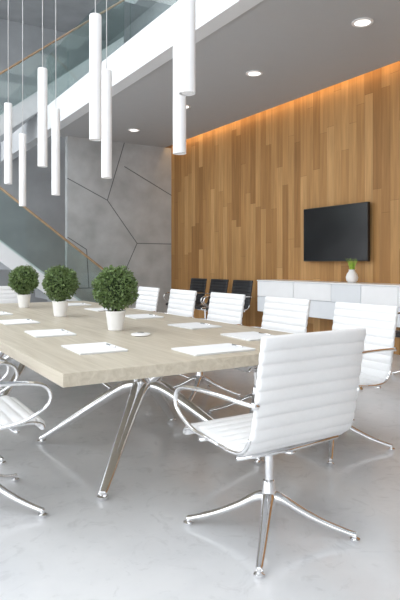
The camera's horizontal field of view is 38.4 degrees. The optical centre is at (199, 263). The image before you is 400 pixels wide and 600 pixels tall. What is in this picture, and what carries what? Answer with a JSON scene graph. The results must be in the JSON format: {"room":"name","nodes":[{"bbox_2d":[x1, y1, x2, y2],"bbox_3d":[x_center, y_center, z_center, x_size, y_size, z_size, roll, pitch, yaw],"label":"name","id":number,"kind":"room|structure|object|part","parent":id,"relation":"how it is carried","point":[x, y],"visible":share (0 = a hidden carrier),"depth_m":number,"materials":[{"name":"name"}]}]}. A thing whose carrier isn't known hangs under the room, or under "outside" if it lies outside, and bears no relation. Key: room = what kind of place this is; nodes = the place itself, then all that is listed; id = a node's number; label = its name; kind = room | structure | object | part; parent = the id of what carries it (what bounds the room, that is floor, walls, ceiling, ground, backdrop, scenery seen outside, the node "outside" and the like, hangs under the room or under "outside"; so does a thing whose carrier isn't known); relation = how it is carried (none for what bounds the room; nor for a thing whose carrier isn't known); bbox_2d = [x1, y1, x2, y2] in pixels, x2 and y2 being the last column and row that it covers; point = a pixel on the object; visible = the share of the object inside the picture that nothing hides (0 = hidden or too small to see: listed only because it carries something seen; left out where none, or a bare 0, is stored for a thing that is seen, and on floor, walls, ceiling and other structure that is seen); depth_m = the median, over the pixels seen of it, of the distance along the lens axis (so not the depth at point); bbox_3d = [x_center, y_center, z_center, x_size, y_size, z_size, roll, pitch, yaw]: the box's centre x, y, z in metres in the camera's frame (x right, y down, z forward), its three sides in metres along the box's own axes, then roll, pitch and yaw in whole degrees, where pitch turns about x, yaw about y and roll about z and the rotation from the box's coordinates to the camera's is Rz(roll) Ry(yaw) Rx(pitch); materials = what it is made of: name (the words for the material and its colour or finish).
{"room":"office","nodes":[
{"label":"office","id":0,"kind":"room"},
{"bbox_2d":[17,294,30,307],"bbox_3d":[-1.822,0.383,5.941,0.140,0.134,0.140,0,0,21],"label":"pot","id":1,"kind":"object","parent":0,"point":[23,299],"depth_m":5.89,"materials":[{"name":"white ceramic"}]},
{"bbox_2d":[0,19,109,302],"bbox_3d":[-6.928,-2.500,13.462,10.200,7.400,0.200,0,0,-31],"label":"wall","id":2,"kind":"structure","parent":0,"point":[20,230],"depth_m":14.94,"materials":[{"name":"grey paint"}]},
{"bbox_2d":[52,300,67,316],"bbox_3d":[-1.197,0.383,4.917,0.140,0.134,0.140,0,0,40],"label":"pot","id":3,"kind":"object","parent":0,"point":[60,307],"depth_m":4.87,"materials":[{"name":"white ceramic"}]},
{"bbox_2d":[0,0,157,41],"bbox_3d":[-2.057,-6.300,5.481,10.200,0.200,18.500,0,0,-31],"label":"ceiling","id":4,"kind":"structure","parent":0,"point":[70,14],"depth_m":14.21,"materials":[{"name":"grey paint"}]},
{"bbox_2d":[4,0,11,184],"bbox_3d":[-2.097,-3.538,6.277,0.100,5.325,0.100,0,0,-31],"label":"pendant lamp","id":5,"kind":"object","parent":4,"relation":"hanging from","point":[7,106],"visible":1,"depth_m":6.24,"materials":[{"name":"white paint"}]},
{"bbox_3d":[-2.097,-1.315,6.277,0.085,0.880,0.085,0,0,-31],"label":"lamp shade","id":6,"kind":"part","parent":5,"relation":"part of","materials":[{"name":"white paint"}]},
{"bbox_3d":[-2.097,-3.975,6.277,0.007,4.450,0.006,0,0,-31],"label":"cord","id":7,"kind":"part","parent":5,"relation":"part of","materials":[{"name":"metal"}]},
{"bbox_2d":[19,0,25,206],"bbox_3d":[-2.163,-3.453,6.998,0.100,5.495,0.100,0,0,-31],"label":"pendant lamp","id":8,"kind":"object","parent":4,"relation":"hanging from","point":[22,137],"visible":1,"depth_m":6.97,"materials":[{"name":"white paint"}]},
{"bbox_3d":[-2.163,-1.145,6.998,0.085,0.880,0.085,0,0,-31],"label":"lamp shade","id":9,"kind":"part","parent":8,"relation":"part of","materials":[{"name":"white paint"}]},
{"bbox_3d":[-2.163,-3.890,6.998,0.007,4.620,0.006,0,0,-31],"label":"cord","id":10,"kind":"part","parent":8,"relation":"part of","materials":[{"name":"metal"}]},
{"bbox_2d":[38,0,46,166],"bbox_3d":[-1.415,-3.538,5.158,0.100,5.325,0.100,0,0,-31],"label":"pendant lamp","id":11,"kind":"object","parent":4,"relation":"hanging from","point":[42,72],"visible":1,"depth_m":5.12,"materials":[{"name":"white paint"}]},
{"bbox_3d":[-1.415,-1.315,5.158,0.085,0.880,0.085,0,0,-31],"label":"lamp shade","id":12,"kind":"part","parent":11,"relation":"part of","materials":[{"name":"white paint"}]},
{"bbox_3d":[-1.415,-3.975,5.158,0.007,4.450,0.006,0,0,-31],"label":"cord","id":13,"kind":"part","parent":11,"relation":"part of","materials":[{"name":"metal"}]},
{"bbox_2d":[52,0,59,195],"bbox_3d":[-1.475,-3.453,5.871,0.100,5.495,0.100,0,0,-31],"label":"pendant lamp","id":14,"kind":"object","parent":4,"relation":"hanging from","point":[55,111],"visible":1,"depth_m":5.84,"materials":[{"name":"white paint"}]},
{"bbox_3d":[-1.475,-3.890,5.871,0.007,4.620,0.006,0,0,-31],"label":"cord","id":15,"kind":"part","parent":14,"relation":"part of","materials":[{"name":"metal"}]},
{"bbox_3d":[-1.475,-1.145,5.871,0.085,0.880,0.085,0,0,-31],"label":"lamp shade","id":16,"kind":"part","parent":14,"relation":"part of","materials":[{"name":"white paint"}]},
{"bbox_2d":[89,0,101,140],"bbox_3d":[-0.737,-3.538,4.049,0.100,5.325,0.100,0,0,-31],"label":"pendant lamp","id":17,"kind":"object","parent":4,"relation":"hanging from","point":[95,19],"visible":1,"depth_m":4.01,"materials":[{"name":"white metal"}]},
{"bbox_2d":[101,0,111,178],"bbox_3d":[-0.766,-3.453,4.710,0.100,5.495,0.100,0,0,-31],"label":"pendant lamp","id":18,"kind":"object","parent":4,"relation":"hanging from","point":[106,142],"visible":0.96,"depth_m":4.67,"materials":[{"name":"white paint"}]},
{"bbox_3d":[-0.766,-1.145,4.710,0.085,0.880,0.085,0,0,-31],"label":"lamp shade","id":19,"kind":"part","parent":18,"relation":"part of","materials":[{"name":"white paint"}]},
{"bbox_3d":[-0.766,-3.890,4.710,0.007,4.620,0.006,0,0,-31],"label":"cord","id":20,"kind":"part","parent":18,"relation":"part of","materials":[{"name":"metal"}]},
{"bbox_2d":[173,13,185,154],"bbox_3d":[-0.131,-3.453,3.669,0.100,5.495,0.100,0,0,-31],"label":"pendant lamp","id":21,"kind":"object","parent":4,"relation":"hanging from","point":[179,101],"visible":0.73,"depth_m":3.63,"materials":[{"name":"white paint"}]},
{"bbox_2d":[179,0,195,95],"bbox_3d":[-0.065,-3.538,2.948,0.100,5.325,0.100,0,0,-31],"label":"pendant lamp","id":22,"kind":"object","parent":4,"relation":"hanging from","point":[187,8],"visible":1,"depth_m":2.91,"materials":[{"name":"white metal"}]},
{"bbox_2d":[106,310,125,330],"bbox_3d":[-0.572,0.383,3.892,0.140,0.134,0.140,0,0,-31],"label":"pot","id":23,"kind":"object","parent":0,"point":[115,318],"depth_m":3.84,"materials":[{"name":"white ceramic"}]},
{"bbox_2d":[65,136,170,311],"bbox_3d":[-1.714,-0.705,12.395,2.419,3.816,0.154,0,0,-31],"label":"wall","id":24,"kind":"structure","parent":0,"point":[124,219],"depth_m":12.30,"materials":[{"name":"grey concrete"}]},
{"bbox_2d":[0,354,399,599],"bbox_3d":[-2.057,1.300,5.481,10.600,0.200,18.900,0,0,-31],"label":"floor","id":25,"kind":"structure","parent":0,"point":[135,543],"depth_m":2.81,"materials":[{"name":"concrete"}]},
{"bbox_2d":[0,357,9,464],"bbox_3d":[-1.556,0.737,3.525,0.612,0.926,0.661,0,0,-31],"label":"office chair","id":26,"kind":"object","parent":25,"relation":"on","point":[2,462],"visible":0.68,"depth_m":3.40,"materials":[{"name":"white leather"}]},
{"bbox_3d":[-1.539,0.678,3.536,0.570,0.306,0.661,0,0,-31],"label":"arm frame","id":27,"kind":"part","parent":26,"relation":"part of","materials":[{"name":"metal"}]},
{"bbox_2d":[0,286,17,357],"bbox_3d":[-2.313,0.737,6.861,0.661,0.926,0.612,0,0,-31],"label":"office chair","id":28,"kind":"object","parent":25,"relation":"on","point":[7,295],"visible":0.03,"depth_m":7.12,"materials":[{"name":"white leather"}]},
{"bbox_2d":[0,361,52,517],"bbox_3d":[-1.119,0.737,2.808,0.612,0.926,0.661,0,0,-31],"label":"office chair","id":29,"kind":"object","parent":25,"relation":"on","point":[13,413],"visible":1,"depth_m":2.73,"materials":[{"name":"white leather"}]},
{"bbox_3d":[-1.101,0.678,2.819,0.570,0.306,0.661,0,0,-31],"label":"arm frame","id":30,"kind":"part","parent":29,"relation":"part of","materials":[{"name":"metal"}]},
{"bbox_2d":[0,0,124,301],"bbox_3d":[-3.680,-2.288,11.115,7.100,6.976,2.590,0,0,-31],"label":"staircase","id":31,"kind":"structure","parent":25,"relation":"on","point":[10,259],"depth_m":11.39,"materials":[{"name":"grey paint"}]},
{"bbox_3d":[-2.985,-0.934,10.104,3.088,2.307,0.042,0,0,-31],"label":"handrail","id":32,"kind":"part","parent":31,"relation":"part of","materials":[{"name":"brown wood"}]},
{"bbox_3d":[-3.701,-3.864,11.261,4.823,3.823,0.042,0,0,-31],"label":"handrail","id":33,"kind":"part","parent":31,"relation":"part of","materials":[{"name":"brown wood"}]},
{"bbox_2d":[129,286,159,311],"bbox_3d":[-0.857,0.737,6.647,0.612,0.926,0.661,0,0,-30],"label":"office chair","id":34,"kind":"object","parent":25,"relation":"on","point":[147,300],"visible":0.14,"depth_m":6.73,"materials":[{"name":"white leather"}]},
{"bbox_2d":[0,301,292,500],"bbox_3d":[-0.991,0.825,4.695,1.710,0.750,4.453,0,0,-31],"label":"conference table","id":35,"kind":"object","parent":25,"relation":"on","point":[140,370],"visible":0.83,"depth_m":3.38,"materials":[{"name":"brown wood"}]},
{"bbox_2d":[0,311,12,315],"bbox_3d":[-1.843,0.441,5.131,0.256,0.017,0.336,0,0,-33],"label":"notepad","id":36,"kind":"object","parent":35,"relation":"on","point":[1,312],"visible":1,"depth_m":5.11,"materials":[{"name":"paper"}]},
{"bbox_2d":[0,319,39,324],"bbox_3d":[-1.406,0.441,4.414,0.256,0.017,0.336,0,0,-33],"label":"notepad","id":37,"kind":"object","parent":35,"relation":"on","point":[13,321],"visible":1,"depth_m":4.34,"materials":[{"name":"paper"}]},
{"bbox_2d":[8,265,39,307],"bbox_3d":[-1.826,0.225,5.940,0.323,0.451,0.326,0,0,-22],"label":"boxwood","id":38,"kind":"object","parent":35,"relation":"on","point":[23,279],"visible":1,"depth_m":5.88,"materials":[{"name":"green plant"}]},
{"bbox_2d":[24,329,75,337],"bbox_3d":[-0.968,0.441,3.697,0.256,0.017,0.336,0,0,-29],"label":"notepad","id":39,"kind":"object","parent":35,"relation":"on","point":[50,332],"visible":1,"depth_m":3.64,"materials":[{"name":"paper"}]},
{"bbox_2d":[41,264,80,316],"bbox_3d":[-1.204,0.225,4.914,0.328,0.451,0.334,0,0,40],"label":"boxwood","id":40,"kind":"object","parent":35,"relation":"on","point":[60,283],"visible":1,"depth_m":4.85,"materials":[{"name":"green plant"}]},
{"bbox_2d":[68,303,90,305],"bbox_3d":[-1.369,0.441,6.311,0.256,0.017,0.336,0,0,-29],"label":"notepad","id":41,"kind":"object","parent":35,"relation":"on","point":[69,304],"visible":0.79,"depth_m":6.24,"materials":[{"name":"paper"}]},
{"bbox_2d":[61,342,127,354],"bbox_3d":[-0.562,0.441,3.031,0.256,0.017,0.336,0,0,-30],"label":"notepad","id":42,"kind":"object","parent":35,"relation":"on","point":[101,347],"visible":1,"depth_m":2.99,"materials":[{"name":"paper"}]},
{"bbox_2d":[84,307,120,311],"bbox_3d":[-0.952,0.441,5.628,0.256,0.017,0.336,0,0,-34],"label":"notepad","id":43,"kind":"object","parent":35,"relation":"on","point":[103,308],"visible":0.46,"depth_m":5.56,"materials":[{"name":"paper"}]},
{"bbox_2d":[91,265,138,330],"bbox_3d":[-0.571,0.226,3.899,0.337,0.448,0.334,0,0,-31],"label":"boxwood","id":44,"kind":"object","parent":35,"relation":"on","point":[113,287],"visible":1,"depth_m":3.83,"materials":[{"name":"green plant"}]},
{"bbox_2d":[131,332,150,336],"bbox_3d":[-0.372,0.440,3.604,0.124,0.020,0.124,0,0,-31],"label":"speaker","id":45,"kind":"object","parent":35,"relation":"on","point":[137,334],"visible":1,"depth_m":3.56},
{"bbox_2d":[125,314,163,318],"bbox_3d":[-0.493,0.441,4.877,0.256,0.017,0.336,0,0,-29],"label":"notepad","id":46,"kind":"object","parent":35,"relation":"on","point":[134,316],"visible":0.84,"depth_m":4.82,"materials":[{"name":"paper"}]},
{"bbox_2d":[168,322,221,329],"bbox_3d":[-0.040,0.441,4.135,0.256,0.017,0.336,0,0,-34],"label":"notepad","id":47,"kind":"object","parent":35,"relation":"on","point":[194,325],"visible":1,"depth_m":4.11,"materials":[{"name":"paper"}]},
{"bbox_2d":[171,343,254,355],"bbox_3d":[0.070,0.441,2.995,0.366,0.017,0.256,0,0,-31],"label":"notepad","id":48,"kind":"object","parent":35,"relation":"on","point":[201,350],"visible":1,"depth_m":2.96,"materials":[{"name":"paper"}]},
{"bbox_2d":[221,331,272,340],"bbox_3d":[0.319,0.441,3.546,0.256,0.017,0.336,0,0,-28],"label":"notepad","id":49,"kind":"object","parent":35,"relation":"on","point":[248,336],"visible":0.81,"depth_m":3.54,"materials":[{"name":"paper"}]},
{"bbox_2d":[159,289,196,381],"bbox_3d":[-0.430,0.737,5.947,0.612,0.926,0.661,0,0,-30],"label":"office chair","id":50,"kind":"object","parent":25,"relation":"on","point":[181,302],"visible":0.17,"depth_m":6.03,"materials":[{"name":"white leather"}]},
{"bbox_2d":[164,278,206,304],"bbox_3d":[-0.268,0.737,10.826,0.612,0.926,0.661,0,0,-31],"label":"office chair","id":51,"kind":"object","parent":25,"relation":"on","point":[197,284],"visible":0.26,"depth_m":10.88,"materials":[{"name":"leather"}]},
{"bbox_2d":[173,292,245,400],"bbox_3d":[0.008,0.737,5.230,0.612,0.926,0.661,0,0,-31],"label":"office chair","id":52,"kind":"object","parent":25,"relation":"on","point":[223,307],"visible":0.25,"depth_m":5.25,"materials":[{"name":"white leather"}]},
{"bbox_2d":[195,279,228,318],"bbox_3d":[0.107,0.737,10.211,0.612,0.926,0.661,0,0,-31],"label":"office chair","id":53,"kind":"object","parent":25,"relation":"on","point":[216,285],"visible":0.44,"depth_m":10.26,"materials":[{"name":"leather"}]},
{"bbox_3d":[0.089,0.678,10.200,0.570,0.306,0.661,0,0,-31],"label":"arm frame","id":54,"kind":"part","parent":53,"relation":"part of","materials":[{"name":"metal"}]},
{"bbox_2d":[203,280,252,311],"bbox_3d":[0.482,0.737,9.597,0.612,0.926,0.661,0,0,-31],"label":"office chair","id":55,"kind":"object","parent":25,"relation":"on","point":[244,287],"visible":0.26,"depth_m":9.64,"materials":[{"name":"leather"}]},
{"bbox_3d":[0.465,0.678,9.586,0.570,0.306,0.661,0,0,-31],"label":"arm frame","id":56,"kind":"part","parent":55,"relation":"part of","materials":[{"name":"metal"}]},
{"bbox_2d":[207,296,309,413],"bbox_3d":[0.451,0.737,4.504,0.612,0.926,0.661,0,0,-30],"label":"office chair","id":57,"kind":"object","parent":25,"relation":"on","point":[289,315],"visible":0.29,"depth_m":4.56,"materials":[{"name":"white leather"}]},
{"bbox_3d":[0.433,0.678,4.494,0.570,0.306,0.661,0,0,-30],"label":"arm frame","id":58,"kind":"part","parent":57,"relation":"part of","materials":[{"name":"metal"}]},
{"bbox_2d":[173,328,365,578],"bbox_3d":[0.314,0.737,2.557,0.661,0.926,0.612,0,0,-32],"label":"office chair","id":59,"kind":"object","parent":25,"relation":"on","point":[308,388],"visible":1,"depth_m":2.36,"materials":[{"name":"white leather"}]},
{"bbox_3d":[0.303,0.678,2.574,0.661,0.306,0.570,0,0,-32],"label":"arm frame","id":60,"kind":"part","parent":59,"relation":"part of","materials":[{"name":"metal"}]},
{"bbox_2d":[327,302,397,465],"bbox_3d":[0.883,0.737,3.796,0.612,0.926,0.661,0,0,-30],"label":"office chair","id":61,"kind":"object","parent":25,"relation":"on","point":[379,322],"visible":0.35,"depth_m":3.77,"materials":[{"name":"white leather"}]},
{"bbox_3d":[0.865,0.678,3.785,0.570,0.306,0.661,0,0,-30],"label":"arm frame","id":62,"kind":"part","parent":61,"relation":"part of","materials":[{"name":"metal"}]},
{"bbox_2d":[391,312,399,375],"bbox_3d":[2.443,0.737,6.096,0.612,0.926,0.661,0,0,-31],"label":"office chair","id":63,"kind":"object","parent":25,"relation":"on","point":[397,332],"visible":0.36,"depth_m":6.15,"materials":[{"name":"leather"}]},
{"bbox_2d":[51,0,399,147],"bbox_3d":[2.030,-2.830,5.955,2.730,0.440,15.050,0,0,-31],"label":"ceiling","id":64,"kind":"structure","parent":0,"point":[301,48],"depth_m":7.47,"materials":[{"name":"paint"}]},
{"bbox_2d":[1,0,262,161],"bbox_3d":[-0.119,-2.830,6.664,0.200,0.480,18.500,0,0,-31],"label":"beam","id":65,"kind":"structure","parent":64,"relation":"attached to","point":[150,48],"depth_m":7.68,"materials":[{"name":"paint"}]},
{"bbox_2d":[128,128,139,131],"bbox_3d":[-1.286,-2.604,11.165,0.230,0.012,0.230,0,0,-31],"label":"recessed light","id":66,"kind":"object","parent":64,"relation":"in","point":[131,129],"visible":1,"depth_m":11.17,"materials":[{"name":"white paint"}]},
{"bbox_2d":[246,70,262,76],"bbox_3d":[0.741,-2.604,7.845,0.230,0.012,0.230,0,0,-31],"label":"recessed light","id":67,"kind":"object","parent":64,"relation":"in","point":[253,73],"visible":1,"depth_m":7.84,"materials":[{"name":"white paint"}]},
{"bbox_2d":[351,17,373,26],"bbox_3d":[1.752,-2.604,6.189,0.230,0.012,0.230,0,0,-31],"label":"recessed light","id":68,"kind":"object","parent":64,"relation":"in","point":[365,21],"visible":1,"depth_m":6.18,"materials":[{"name":"white paint"}]},
{"bbox_2d":[110,0,399,354],"bbox_3d":[2.382,-2.500,8.190,0.200,7.400,18.500,0,0,-31],"label":"wall","id":69,"kind":"structure","parent":0,"point":[241,190],"depth_m":9.57,"materials":[{"name":"brown wood"}]},
{"bbox_2d":[257,279,399,326],"bbox_3d":[1.998,0.521,8.190,0.455,0.518,3.320,0,0,-31],"label":"sideboard","id":70,"kind":"object","parent":69,"relation":"attached to","point":[323,296],"visible":0.6,"depth_m":8.10,"materials":[{"name":"white wood"}]},
{"bbox_3d":[1.998,0.271,8.190,0.455,0.018,3.320,0,0,-31],"label":"panel","id":71,"kind":"part","parent":70,"relation":"part of","materials":[{"name":"white wood"}]},
{"bbox_2d":[346,258,357,282],"bbox_3d":[2.109,0.087,7.965,0.169,0.349,0.169,0,0,27],"label":"vase","id":72,"kind":"object","parent":70,"relation":"on","point":[351,277],"visible":1,"depth_m":7.92,"materials":[{"name":"white ceramic"}]},
{"bbox_2d":[304,202,369,260],"bbox_3d":[2.014,-0.450,8.493,0.112,0.820,1.310,0,0,-31],"label":"wall-mounted television","id":73,"kind":"object","parent":69,"relation":"attached to","point":[337,232],"visible":1,"depth_m":8.38,"materials":[{"name":"plastic"}]}
]}

